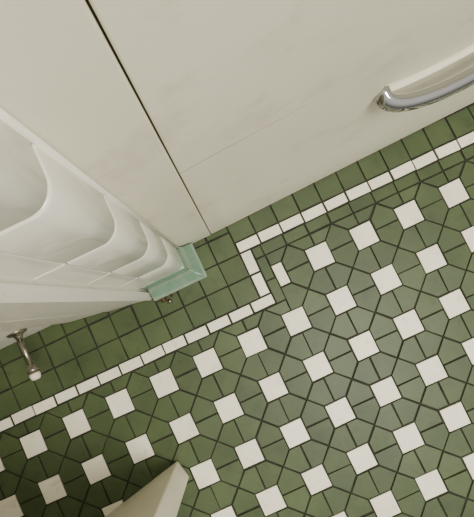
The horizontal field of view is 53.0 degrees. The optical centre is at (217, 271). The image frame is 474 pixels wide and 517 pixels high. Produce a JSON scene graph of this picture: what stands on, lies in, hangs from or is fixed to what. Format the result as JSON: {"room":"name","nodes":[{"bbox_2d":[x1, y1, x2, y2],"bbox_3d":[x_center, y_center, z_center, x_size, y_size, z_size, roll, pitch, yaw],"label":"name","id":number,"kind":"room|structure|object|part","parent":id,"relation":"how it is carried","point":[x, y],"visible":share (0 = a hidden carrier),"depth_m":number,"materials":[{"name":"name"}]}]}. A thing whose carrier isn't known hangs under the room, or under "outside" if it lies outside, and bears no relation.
{"room":"bathroom","nodes":[
{"label":"bathroom","id":0,"kind":"room"},
{"bbox_2d":[0,325,50,348],"bbox_3d":[-0.705,0.145,-0.190,0.661,2.400,0.062,-25,86,2],"label":"wall","id":1,"kind":"structure","parent":0,"point":[4,341],"depth_m":0.94,"materials":[{"name":"paint"}]},
{"bbox_2d":[6,328,40,380],"bbox_3d":[-0.349,0.154,0.867,0.038,0.038,0.094,-25,86,2],"label":"door stop","id":2,"kind":"object","parent":1,"relation":"attached to","point":[33,371],"visible":0.99,"depth_m":0.86,"materials":[{"name":"silver metal"}]},
{"bbox_3d":[-0.352,0.147,0.868,0.010,0.010,0.058,-25,86,2],"label":"rod","id":3,"kind":"part","parent":2,"relation":"part of","materials":[{"name":"silver metal"}]},
{"bbox_2d":[0,277,151,331],"bbox_3d":[-0.294,0.000,-0.005,0.198,2.000,0.089,-25,86,2],"label":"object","id":4,"kind":"structure","parent":1,"relation":"attached to","point":[24,303],"depth_m":0.58,"materials":[{"name":"white paint"}]},
{"bbox_2d":[0,107,208,302],"bbox_3d":[-0.152,-0.037,0.194,0.156,1.597,0.112,-25,86,2],"label":"tiled wall","id":5,"kind":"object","parent":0,"point":[58,224],"visible":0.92,"depth_m":0.38,"materials":[{"name":"tile"}]},
{"bbox_2d":[0,102,473,516],"bbox_3d":[0.260,0.431,0.956,2.100,0.031,1.219,-25,86,2],"label":"floor","id":6,"kind":"structure","parent":0,"point":[322,364],"depth_m":0.97,"materials":[{"name":"green tile"}]},
{"bbox_2d":[0,0,473,246],"bbox_3d":[0.369,-0.372,0.516,1.113,0.930,0.202,-25,86,2],"label":"base cabinet","id":7,"kind":"object","parent":6,"relation":"on","point":[198,117],"visible":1,"depth_m":0.38,"materials":[{"name":"paint"}]},
{"bbox_3d":[-0.074,-0.090,0.545,0.070,0.890,0.008,-25,86,2],"label":"filler panel","id":8,"kind":"part","parent":7,"relation":"part of","materials":[{"name":"paint"}]},
{"bbox_3d":[-0.727,0.809,-0.027,0.012,2.000,0.012,-25,86,2],"label":"hinge","id":9,"kind":"object","parent":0,"visible":0},
{"bbox_2d":[106,461,188,516],"bbox_3d":[-0.426,0.574,-0.033,0.760,1.996,0.040,-38,85,1],"label":"leaf","id":10,"kind":"object","parent":9,"relation":"attached to","point":[162,496],"visible":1,"depth_m":0.85,"materials":[{"name":"paint"}]}
]}

